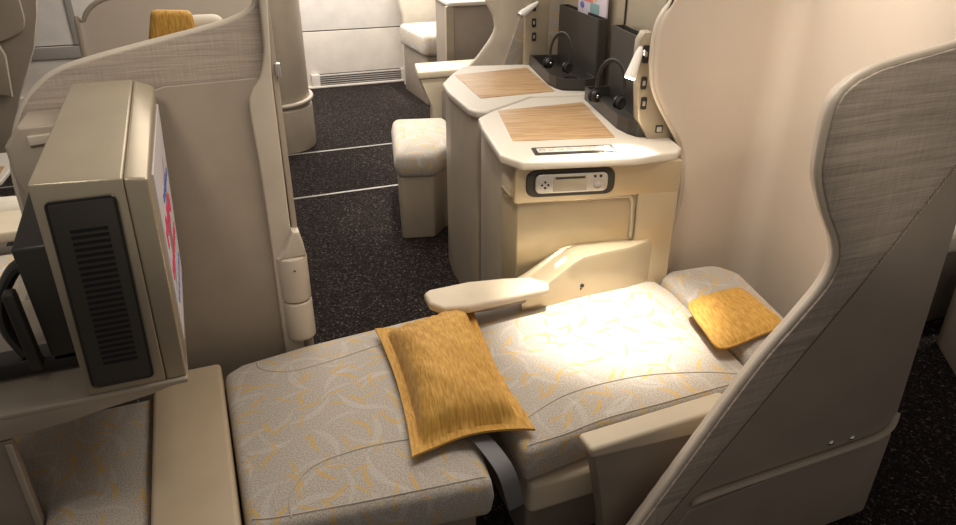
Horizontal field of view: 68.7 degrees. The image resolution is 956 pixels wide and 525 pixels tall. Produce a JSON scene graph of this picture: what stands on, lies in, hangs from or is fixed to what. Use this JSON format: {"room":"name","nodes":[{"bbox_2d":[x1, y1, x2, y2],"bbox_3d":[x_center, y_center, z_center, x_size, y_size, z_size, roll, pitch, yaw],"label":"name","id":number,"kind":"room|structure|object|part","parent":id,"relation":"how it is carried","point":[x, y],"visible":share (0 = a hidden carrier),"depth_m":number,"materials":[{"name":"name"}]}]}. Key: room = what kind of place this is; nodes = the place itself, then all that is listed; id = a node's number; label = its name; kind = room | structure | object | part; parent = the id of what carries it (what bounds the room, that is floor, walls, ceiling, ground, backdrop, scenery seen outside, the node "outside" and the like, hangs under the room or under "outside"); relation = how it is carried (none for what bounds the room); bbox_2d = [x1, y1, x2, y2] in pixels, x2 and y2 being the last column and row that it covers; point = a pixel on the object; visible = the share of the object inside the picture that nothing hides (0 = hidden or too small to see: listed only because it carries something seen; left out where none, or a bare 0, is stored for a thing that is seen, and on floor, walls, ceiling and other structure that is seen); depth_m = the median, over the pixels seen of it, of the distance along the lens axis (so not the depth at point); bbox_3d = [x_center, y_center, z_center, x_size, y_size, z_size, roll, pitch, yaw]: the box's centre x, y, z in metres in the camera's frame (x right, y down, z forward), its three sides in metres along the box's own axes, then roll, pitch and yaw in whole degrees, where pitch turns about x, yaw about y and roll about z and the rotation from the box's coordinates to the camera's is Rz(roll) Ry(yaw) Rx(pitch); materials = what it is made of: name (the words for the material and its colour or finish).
{"room":"aircraft cabin","nodes":[
{"label":"aircraft cabin","id":0,"kind":"room"},
{"bbox_2d":[35,0,563,46],"bbox_3d":[-2.005,-3.746,8.249,11.000,1.920,0.200,-10,28,-19],"label":"wall","id":1,"kind":"structure","parent":0,"point":[53,26],"depth_m":8.53,"materials":[{"name":"white plastic"}]},
{"bbox_2d":[31,46,81,60],"bbox_3d":[-4.366,-2.344,7.771,1.070,0.125,0.030,-10,28,-19],"label":"trim","id":2,"kind":"structure","parent":1,"relation":"attached to","point":[49,53],"depth_m":7.67,"materials":[{"name":"grey plastic"}]},
{"bbox_2d":[64,0,78,44],"bbox_3d":[-4.409,-3.264,7.292,0.070,1.920,0.025,-10,28,-19],"label":"trim","id":3,"kind":"structure","parent":1,"relation":"attached to","point":[68,4],"depth_m":7.59,"materials":[{"name":"grey plastic"}]},
{"bbox_2d":[19,67,403,105],"bbox_3d":[-1.953,-2.294,8.834,10.800,0.160,0.100,-10,28,-19],"label":"baseboard","id":4,"kind":"structure","parent":1,"relation":"attached to","point":[315,78],"depth_m":8.91,"materials":[{"name":"beige plastic"}]},
{"bbox_2d":[21,27,403,96],"bbox_3d":[-2.005,-2.579,8.836,11.000,0.668,0.200,-10,28,-19],"label":"wall panel","id":5,"kind":"object","parent":1,"relation":"attached to","point":[336,51],"depth_m":8.82,"materials":[{"name":"white plastic"}]},
{"bbox_2d":[35,26,399,47],"bbox_3d":[-2.000,-2.877,8.671,11.000,0.020,0.130,-10,28,-19],"label":"trim","id":6,"kind":"structure","parent":1,"relation":"attached to","point":[391,26],"depth_m":8.66,"materials":[{"name":"grey plastic"}]},
{"bbox_2d":[319,68,400,84],"bbox_3d":[-1.503,-2.390,9.002,1.060,0.140,0.045,-10,28,-19],"label":"air vent","id":7,"kind":"object","parent":1,"relation":"attached to","point":[392,73],"visible":1,"depth_m":8.99,"materials":[{"name":"grey metal"}]},
{"bbox_2d":[0,81,955,524],"bbox_3d":[-0.186,-0.214,4.933,11.000,0.050,10.100,-10,28,-19],"label":"floor","id":8,"kind":"structure","parent":0,"point":[365,276],"depth_m":4.37,"materials":[{"name":"carpet"}]},
{"bbox_2d":[0,153,10,246],"bbox_3d":[-3.348,-0.310,4.451,0.840,0.553,0.669,-10,28,-19],"label":"side table","id":9,"kind":"object","parent":8,"relation":"on","point":[4,161],"visible":0.23,"depth_m":4.44,"materials":[{"name":"beige plastic"}]},
{"bbox_2d":[0,196,29,300],"bbox_3d":[-2.703,0.155,3.454,1.020,0.620,1.108,-10,28,-19],"label":"seat","id":10,"kind":"object","parent":8,"relation":"on","point":[10,212],"visible":0.32,"depth_m":3.49,"materials":[{"name":"beige fabric"}]},
{"bbox_3d":[-2.746,-0.126,3.433,1.020,0.060,0.340,-10,28,-19],"label":"armrest","id":11,"kind":"part","parent":10,"relation":"part of","materials":[{"name":"plastic"}]},
{"bbox_2d":[0,254,26,300],"bbox_3d":[-2.612,0.199,3.144,0.970,0.220,0.490,-10,28,-19],"label":"seat cushion","id":12,"kind":"object","parent":10,"relation":"on","point":[5,260],"depth_m":3.33,"materials":[{"name":"fabric"}]},
{"bbox_2d":[0,0,37,152],"bbox_3d":[-4.388,-1.708,5.845,1.500,1.800,0.180,-10,28,-19],"label":"shell","id":13,"kind":"object","parent":8,"relation":"on","point":[18,18],"visible":0.91,"depth_m":5.99,"materials":[{"name":"beige plastic"}]},
{"bbox_3d":[-4.073,-1.637,5.949,0.170,0.460,0.060,-10,28,-19],"label":"post","id":14,"kind":"part","parent":13,"relation":"part of","materials":[{"name":"beige plastic"}]},
{"bbox_3d":[-4.426,-2.114,5.605,1.305,0.760,0.050,-10,28,-19],"label":"raised panel","id":15,"kind":"part","parent":13,"relation":"part of","materials":[{"name":"beige plastic"}]},
{"bbox_2d":[0,438,45,524],"bbox_3d":[-1.607,0.866,1.901,0.788,0.745,0.042,-10,28,-19],"label":"panel","id":16,"kind":"object","parent":8,"relation":"on","point":[19,503],"visible":0.87,"depth_m":1.92,"materials":[{"name":"beige plastic"}]},
{"bbox_2d":[5,109,138,405],"bbox_3d":[-1.296,0.223,2.389,0.175,1.455,0.204,-10,28,-19],"label":"pod","id":17,"kind":"object","parent":8,"relation":"on","point":[24,148],"visible":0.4,"depth_m":2.01,"materials":[{"name":"beige plastic"}]},
{"bbox_3d":[-1.236,-0.361,2.019,0.105,0.034,0.032,-10,28,-19],"label":"lid","id":18,"kind":"part","parent":17,"relation":"part of","materials":[{"name":"beige plastic"}]},
{"bbox_3d":[-1.305,0.322,2.519,0.060,1.160,0.040,-10,28,-19],"label":"leg","id":19,"kind":"part","parent":17,"relation":"part of","materials":[{"name":"beige plastic"}]},
{"bbox_2d":[0,300,187,440],"bbox_3d":[-1.559,0.666,2.200,1.342,0.832,0.668,-10,28,-19],"label":"shelf","id":20,"kind":"object","parent":8,"relation":"on","point":[34,402],"visible":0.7,"depth_m":1.90,"materials":[{"name":"beige plastic"}]},
{"bbox_2d":[0,193,78,380],"bbox_3d":[-1.332,0.043,1.939,0.400,0.496,0.370,-10,28,-19],"label":"monitor mount","id":21,"kind":"object","parent":20,"relation":"on","point":[31,261],"visible":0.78,"depth_m":1.88,"materials":[{"name":"black plastic"}]},
{"bbox_2d":[27,80,186,394],"bbox_3d":[-1.024,-0.102,2.016,0.290,0.707,0.610,-10,28,-19],"label":"monitor","id":22,"kind":"object","parent":20,"relation":"on","point":[98,186],"visible":1,"depth_m":1.80,"materials":[{"name":"beige plastic"}]},
{"bbox_3d":[-0.954,0.084,1.784,0.159,0.523,0.014,-10,28,-19],"label":"speaker panel","id":23,"kind":"part","parent":22,"relation":"part of","materials":[{"name":"black plastic"}]},
{"bbox_2d":[14,364,243,524],"bbox_3d":[-1.134,0.857,2.190,0.762,0.500,0.960,-10,28,-19],"label":"ottoman","id":24,"kind":"object","parent":8,"relation":"on","point":[169,459],"visible":0.84,"depth_m":2.16,"materials":[{"name":"beige fabric"}]},
{"bbox_2d":[14,400,153,524],"bbox_3d":[-1.231,0.760,2.061,0.528,0.150,0.900,-10,28,-19],"label":"cushion","id":25,"kind":"object","parent":24,"relation":"on","point":[95,468],"depth_m":2.16,"materials":[{"name":"beige fabric"}]},
{"bbox_2d":[151,364,243,524],"bbox_3d":[-0.887,0.670,2.207,0.230,0.180,0.960,-10,28,-19],"label":"cushion","id":26,"kind":"object","parent":24,"relation":"on","point":[194,478],"depth_m":2.16,"materials":[{"name":"leather"}]},
{"bbox_2d":[9,0,315,409],"bbox_3d":[-1.080,-0.038,2.524,0.882,1.800,0.219,-10,28,-19],"label":"partition","id":27,"kind":"structure","parent":8,"relation":"on","point":[247,299],"depth_m":2.43,"materials":[{"name":"plastic"}]},
{"bbox_3d":[-1.085,-0.511,2.259,0.841,0.683,0.025,-10,28,-19],"label":"edge trim","id":28,"kind":"part","parent":27,"relation":"part of","materials":[{"name":"beige plastic"}]},
{"bbox_3d":[-1.087,-0.513,2.266,0.816,0.680,0.045,-10,28,-19],"label":"woven panel","id":29,"kind":"part","parent":27,"relation":"part of","materials":[{"name":"fabric"}]},
{"bbox_3d":[-0.732,-0.091,2.630,0.107,1.800,0.077,-10,28,-19],"label":"panel","id":30,"kind":"part","parent":27,"relation":"part of","materials":[{"name":"beige plastic"}]},
{"bbox_3d":[-0.708,-0.120,2.687,0.027,1.800,0.156,-10,28,-19],"label":"return panel","id":31,"kind":"part","parent":27,"relation":"part of","materials":[{"name":"beige plastic"}]},
{"bbox_3d":[-0.690,0.496,2.919,0.050,0.490,0.044,-10,28,-19],"label":"hinge post","id":32,"kind":"part","parent":27,"relation":"part of","materials":[{"name":"beige plastic"}]},
{"bbox_2d":[74,0,251,57],"bbox_3d":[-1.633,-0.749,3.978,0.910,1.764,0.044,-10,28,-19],"label":"seat","id":33,"kind":"object","parent":8,"relation":"on","point":[104,25],"visible":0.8,"depth_m":3.63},
{"bbox_3d":[-1.630,-1.126,3.779,0.910,0.911,0.028,-10,28,-19],"label":"edge trim","id":34,"kind":"part","parent":33,"relation":"part of","materials":[{"name":"beige plastic"}]},
{"bbox_2d":[0,143,391,188],"bbox_3d":[-0.969,-1.119,6.671,9.000,0.004,0.026,-10,28,-19],"label":"trim","id":35,"kind":"structure","parent":8,"relation":"on","point":[385,143],"depth_m":6.51,"materials":[{"name":"metal"}]},
{"bbox_2d":[193,14,221,26],"bbox_3d":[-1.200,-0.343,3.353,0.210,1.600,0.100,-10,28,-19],"label":"seat","id":36,"kind":"object","parent":8,"relation":"on","point":[201,19],"visible":0.11,"depth_m":2.98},
{"bbox_2d":[148,9,194,39],"bbox_3d":[-1.274,-0.950,2.903,0.201,0.188,0.075,-10,28,-19],"label":"pillow","id":37,"kind":"object","parent":36,"relation":"on","point":[163,22],"visible":0.47,"depth_m":2.85,"materials":[{"name":"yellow fabric"}]},
{"bbox_2d":[269,0,315,153],"bbox_3d":[-1.828,-2.019,6.296,0.567,1.950,0.783,-10,28,-19],"label":"partition","id":38,"kind":"object","parent":8,"relation":"on","point":[297,106],"visible":0.59,"depth_m":6.20,"materials":[{"name":"beige plastic"}]},
{"bbox_2d":[294,184,397,199],"bbox_3d":[-0.553,-0.651,5.742,9.000,0.004,0.026,-10,28,-19],"label":"trim","id":39,"kind":"structure","parent":8,"relation":"on","point":[394,184],"depth_m":5.57,"materials":[{"name":"metal"}]},
{"bbox_2d":[397,0,435,84],"bbox_3d":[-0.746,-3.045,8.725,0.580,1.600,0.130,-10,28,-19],"label":"chair","id":40,"kind":"object","parent":8,"relation":"on","point":[412,11],"visible":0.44,"depth_m":8.63,"materials":[{"name":"beige fabric"}]},
{"bbox_2d":[399,22,436,104],"bbox_3d":[-0.455,-2.413,8.348,0.720,0.810,1.020,-10,28,-19],"label":"ottoman","id":41,"kind":"object","parent":8,"relation":"on","point":[418,39],"visible":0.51,"depth_m":8.15,"materials":[{"name":"beige fabric"}]},
{"bbox_2d":[399,22,436,56],"bbox_3d":[-0.455,-2.654,8.226,0.720,0.270,1.020,-10,28,-19],"label":"cushion","id":42,"kind":"object","parent":41,"relation":"on","point":[419,38],"depth_m":7.96,"materials":[{"name":"beige fabric"}]},
{"bbox_2d":[391,118,447,237],"bbox_3d":[-0.387,-0.649,5.046,0.436,0.625,0.935,-4,27,-7],"label":"ottoman","id":43,"kind":"object","parent":8,"relation":"on","point":[419,145],"visible":0.77,"depth_m":4.70,"materials":[{"name":"beige fabric"}]},
{"bbox_2d":[391,118,446,177],"bbox_3d":[-0.387,-0.839,4.951,0.435,0.200,0.935,-4,27,-7],"label":"cushion","id":44,"kind":"object","parent":43,"relation":"on","point":[419,145],"depth_m":4.67,"materials":[{"name":"beige fabric"}]},
{"bbox_2d":[415,59,473,117],"bbox_3d":[-0.066,-1.459,6.500,1.107,0.765,0.390,-10,28,-19],"label":"armrest","id":45,"kind":"object","parent":8,"relation":"on","point":[432,76],"visible":0.49,"depth_m":6.12,"materials":[{"name":"plastic"}]},
{"bbox_3d":[-0.277,-1.317,6.291,0.500,0.700,0.060,-10,28,-19],"label":"panel","id":46,"kind":"part","parent":45,"relation":"part of","materials":[{"name":"plastic"}]},
{"bbox_3d":[-0.066,-1.771,6.343,1.107,0.065,0.390,-10,28,-19],"label":"armrest","id":47,"kind":"part","parent":45,"relation":"part of","materials":[{"name":"leather"}]},
{"bbox_2d":[435,0,493,120],"bbox_3d":[-0.076,-2.108,7.279,0.772,1.225,0.750,-10,28,-19],"label":"console","id":48,"kind":"object","parent":8,"relation":"on","point":[463,27],"visible":0.37,"depth_m":6.80},
{"bbox_3d":[-0.276,-1.895,6.895,0.075,1.190,0.055,-10,28,-19],"label":"corner panel","id":49,"kind":"part","parent":48,"relation":"part of","materials":[{"name":"beige plastic"}]},
{"bbox_2d":[226,266,782,524],"bbox_3d":[0.248,0.559,2.667,2.218,0.604,1.084,-10,28,-19],"label":"seat","id":50,"kind":"object","parent":8,"relation":"on","point":[613,385],"visible":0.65,"depth_m":2.31,"materials":[{"name":"beige fabric"}]},
{"bbox_2d":[226,317,493,524],"bbox_3d":[-0.404,0.546,2.419,0.849,0.170,0.999,-10,28,-19],"label":"cushion","id":51,"kind":"object","parent":50,"relation":"on","point":[320,436],"depth_m":2.17,"materials":[{"name":"beige fabric"}]},
{"bbox_2d":[375,310,534,458],"bbox_3d":[-0.114,0.343,2.436,0.396,0.151,0.760,-7,28,-14],"label":"throw cushion","id":52,"kind":"object","parent":50,"relation":"on","point":[451,387],"visible":0.98,"depth_m":2.28,"materials":[{"name":"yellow fabric"}]},
{"bbox_3d":[-0.406,0.737,2.468,0.715,0.225,0.777,-10,28,-19],"label":"foot frame","id":53,"kind":"part","parent":50,"relation":"part of","materials":[{"name":"beige plastic"}]},
{"bbox_3d":[0.606,0.485,2.791,1.282,0.125,0.825,-10,28,-19],"label":"seat frame","id":54,"kind":"part","parent":50,"relation":"part of","materials":[{"name":"plastic"}]},
{"bbox_2d":[475,282,742,479],"bbox_3d":[0.458,0.359,2.700,1.040,0.162,0.893,-10,28,-19],"label":"seat cushion","id":55,"kind":"object","parent":50,"relation":"on","point":[575,367],"depth_m":2.52,"materials":[{"name":"beige fabric"}]},
{"bbox_2d":[660,266,782,365],"bbox_3d":[1.079,0.237,2.873,0.373,0.155,0.813,-7,28,-14],"label":"cushion","id":56,"kind":"object","parent":50,"relation":"on","point":[678,288],"depth_m":2.98,"materials":[{"name":"beige fabric"}]},
{"bbox_2d":[688,287,781,349],"bbox_3d":[0.981,0.203,2.719,0.362,0.039,0.331,-10,28,-19],"label":"headrest pillow","id":57,"kind":"object","parent":50,"relation":"on","point":[731,317],"visible":0.99,"depth_m":2.68,"materials":[{"name":"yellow fabric"}]},
{"bbox_2d":[468,0,562,65],"bbox_3d":[0.240,-1.214,4.865,0.727,1.798,0.055,-10,28,-19],"label":"shell","id":58,"kind":"object","parent":8,"relation":"on","point":[504,46],"visible":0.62,"depth_m":4.68,"materials":[{"name":"beige plastic"}]},
{"bbox_3d":[0.237,-1.619,4.669,0.727,0.899,0.036,-10,28,-19],"label":"edge trim","id":59,"kind":"part","parent":58,"relation":"part of","materials":[{"name":"beige plastic"}]},
{"bbox_3d":[0.341,-1.514,4.735,0.480,0.650,0.016,-10,28,-19],"label":"woven panel","id":60,"kind":"part","parent":58,"relation":"part of","materials":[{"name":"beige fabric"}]},
{"bbox_2d":[443,0,607,283],"bbox_3d":[0.240,-0.792,4.078,0.869,1.750,1.143,-4,27,-7],"label":"console","id":61,"kind":"object","parent":8,"relation":"on","point":[471,92],"visible":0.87,"depth_m":3.91,"materials":[{"name":"beige plastic"}]},
{"bbox_2d":[518,1,538,18],"bbox_3d":[0.303,-1.543,4.275,0.145,0.096,0.056,-18,32,-32],"label":"reading lamp","id":62,"kind":"object","parent":61,"relation":"attached to","point":[522,13],"visible":1,"depth_m":4.25,"materials":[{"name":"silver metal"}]},
{"bbox_2d":[532,32,535,40],"bbox_3d":[0.350,-1.412,4.379,0.028,0.052,0.008,-4,27,-7],"label":"switch","id":63,"kind":"object","parent":61,"relation":"attached to","point":[533,33],"depth_m":4.37,"materials":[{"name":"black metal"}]},
{"bbox_2d":[532,18,535,26],"bbox_3d":[0.347,-1.487,4.341,0.028,0.052,0.008,-4,27,-7],"label":"switch","id":64,"kind":"object","parent":61,"relation":"attached to","point":[533,19],"depth_m":4.34,"materials":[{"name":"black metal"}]},
{"bbox_3d":[0.364,-1.550,4.338,0.150,0.630,0.040,-4,27,-7],"label":"control post","id":65,"kind":"part","parent":61,"relation":"part of","materials":[{"name":"beige plastic"}]},
{"bbox_2d":[543,31,572,73],"bbox_3d":[0.465,-1.222,4.053,0.066,0.220,0.202,-18,32,-32],"label":"headphones","id":66,"kind":"object","parent":61,"relation":"in","point":[567,67],"visible":1,"depth_m":4.03,"materials":[{"name":"black plastic"}]},
{"bbox_2d":[545,58,553,67],"bbox_3d":[0.422,-1.179,4.140,0.060,0.060,0.028,-18,32,-32],"label":"ear cup","id":67,"kind":"object","parent":66,"relation":"on","point":[549,62],"depth_m":4.13,"materials":[{"name":"black plastic"}]},
{"bbox_2d":[530,54,594,90],"bbox_3d":[0.485,-1.121,4.115,0.235,0.065,0.739,-4,27,-7],"label":"tray","id":68,"kind":"object","parent":61,"relation":"on","point":[580,77],"depth_m":4.02,"materials":[{"name":"black plastic"}]},
{"bbox_2d":[578,0,608,17],"bbox_3d":[0.640,-1.373,3.955,0.013,0.360,0.430,-6,27,-12],"label":"magazine","id":69,"kind":"object","parent":61,"relation":"in","point":[598,7],"visible":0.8,"depth_m":3.87,"materials":[{"name":"paper"}]},
{"bbox_2d":[478,25,681,284],"bbox_3d":[0.431,-0.340,3.385,0.838,1.565,1.030,-4,27,-7],"label":"console","id":70,"kind":"object","parent":8,"relation":"on","point":[523,141],"visible":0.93,"depth_m":2.97,"materials":[{"name":"beige plastic"}]},
{"bbox_2d":[424,239,651,313],"bbox_3d":[0.273,0.061,2.908,1.028,0.219,0.206,-13,29,-24],"label":"armrest","id":71,"kind":"object","parent":70,"relation":"attached to","point":[584,269],"visible":0.98,"depth_m":2.91,"materials":[{"name":"plastic"}]},
{"bbox_3d":[0.440,0.016,2.997,0.644,0.219,0.170,-12,29,-22],"label":"moulding","id":72,"kind":"part","parent":71,"relation":"part of","materials":[{"name":"beige plastic"}]},
{"bbox_2d":[535,172,607,193],"bbox_3d":[0.379,-0.321,2.825,0.300,0.080,0.016,-4,27,-7],"label":"remote control","id":73,"kind":"object","parent":70,"relation":"in","point":[591,181],"visible":1,"depth_m":2.82,"materials":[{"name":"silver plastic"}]},
{"bbox_2d":[588,58,625,109],"bbox_3d":[0.616,-0.852,3.318,0.066,0.220,0.202,-18,32,-32],"label":"headphones","id":74,"kind":"object","parent":70,"relation":"in","point":[619,102],"visible":0.99,"depth_m":3.29,"materials":[{"name":"black plastic"}]},
{"bbox_2d":[591,90,600,101],"bbox_3d":[0.574,-0.809,3.405,0.060,0.060,0.028,-18,32,-32],"label":"ear cup","id":75,"kind":"object","parent":74,"relation":"on","point":[595,94],"depth_m":3.39,"materials":[{"name":"black plastic"}]},
{"bbox_2d":[613,96,619,108],"bbox_3d":[0.659,-0.757,3.301,0.060,0.060,0.028,-18,32,-32],"label":"ear cup","id":76,"kind":"object","parent":74,"relation":"on","point":[616,101],"depth_m":3.28,"materials":[{"name":"black plastic"}]},
{"bbox_2d":[584,86,644,136],"bbox_3d":[0.690,-0.728,3.333,0.190,0.065,0.728,-4,27,-7],"label":"tray","id":77,"kind":"object","parent":70,"relation":"on","point":[623,122],"depth_m":3.31,"materials":[{"name":"black plastic"}]},
{"bbox_2d":[625,46,646,79],"bbox_3d":[0.645,-0.807,2.831,0.110,0.133,0.050,-15,30,-28],"label":"reading lamp","id":78,"kind":"object","parent":70,"relation":"attached to","point":[631,73],"visible":1,"depth_m":2.81,"materials":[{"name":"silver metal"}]},
{"bbox_2d":[640,97,646,109],"bbox_3d":[0.695,-0.667,2.936,0.026,0.052,0.008,-4,27,-7],"label":"switch","id":79,"kind":"object","parent":70,"relation":"attached to","point":[643,100],"depth_m":2.93,"materials":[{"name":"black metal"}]},
{"bbox_2d":[640,77,646,88],"bbox_3d":[0.686,-0.743,2.897,0.026,0.052,0.008,-4,27,-7],"label":"switch","id":80,"kind":"object","parent":70,"relation":"attached to","point":[643,80],"depth_m":2.89,"materials":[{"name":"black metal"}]},
{"bbox_2d":[642,45,649,62],"bbox_3d":[0.682,-0.846,2.844,0.026,0.072,0.008,-4,27,-7],"label":"switch","id":81,"kind":"object","parent":70,"relation":"attached to","point":[645,59],"depth_m":2.84,"materials":[{"name":"metal"}]},
{"bbox_3d":[0.764,-0.746,2.947,0.235,0.445,0.065,-4,27,-7],"label":"control post","id":82,"kind":"part","parent":70,"relation":"part of","materials":[{"name":"beige plastic"}]},
{"bbox_2d":[563,0,675,142],"bbox_3d":[0.751,-0.807,3.997,0.072,1.850,1.921,-4,27,-8],"label":"divider","id":83,"kind":"object","parent":8,"relation":"on","point":[639,15],"visible":0.02,"depth_m":3.52,"materials":[{"name":"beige plastic"}]},
{"bbox_2d":[626,0,955,524],"bbox_3d":[0.822,-0.147,2.482,1.653,2.032,1.214,-10,28,-19],"label":"shell","id":84,"kind":"object","parent":8,"relation":"on","point":[816,139],"visible":0.91,"depth_m":2.25,"materials":[{"name":"beige plastic"}]},
{"bbox_3d":[0.954,0.830,2.331,1.017,0.362,0.014,-10,28,-19],"label":"kick panel","id":85,"kind":"part","parent":84,"relation":"part of","materials":[{"name":"beige plastic"}]},
{"bbox_3d":[1.048,0.628,2.268,0.849,0.108,0.044,-10,28,-19],"label":"bumper rail","id":86,"kind":"part","parent":84,"relation":"part of","materials":[{"name":"beige plastic"}]},
{"bbox_3d":[0.906,0.349,2.082,1.123,1.406,0.022,-10,28,-19],"label":"panel","id":87,"kind":"part","parent":84,"relation":"part of","materials":[{"name":"grey plastic"}]},
{"bbox_2d":[926,227,955,320],"bbox_3d":[2.845,-0.528,4.054,1.650,1.300,1.048,-10,28,-19],"label":"seat","id":88,"kind":"object","parent":8,"relation":"on","point":[946,285],"visible":0.02,"depth_m":3.73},
{"bbox_2d":[947,227,955,252],"bbox_3d":[2.837,-0.374,4.037,1.501,0.160,0.898,-10,28,-19],"label":"cushion","id":89,"kind":"object","parent":88,"relation":"on","point":[952,248],"depth_m":3.49,"materials":[{"name":"beige fabric"}]},
{"bbox_2d":[937,288,955,374],"bbox_3d":[2.655,0.305,3.378,0.660,0.420,0.676,17,31,30],"label":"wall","id":90,"kind":"structure","parent":8,"relation":"on","point":[946,341],"depth_m":3.47,"materials":[{"name":"beige plastic"}]}
]}

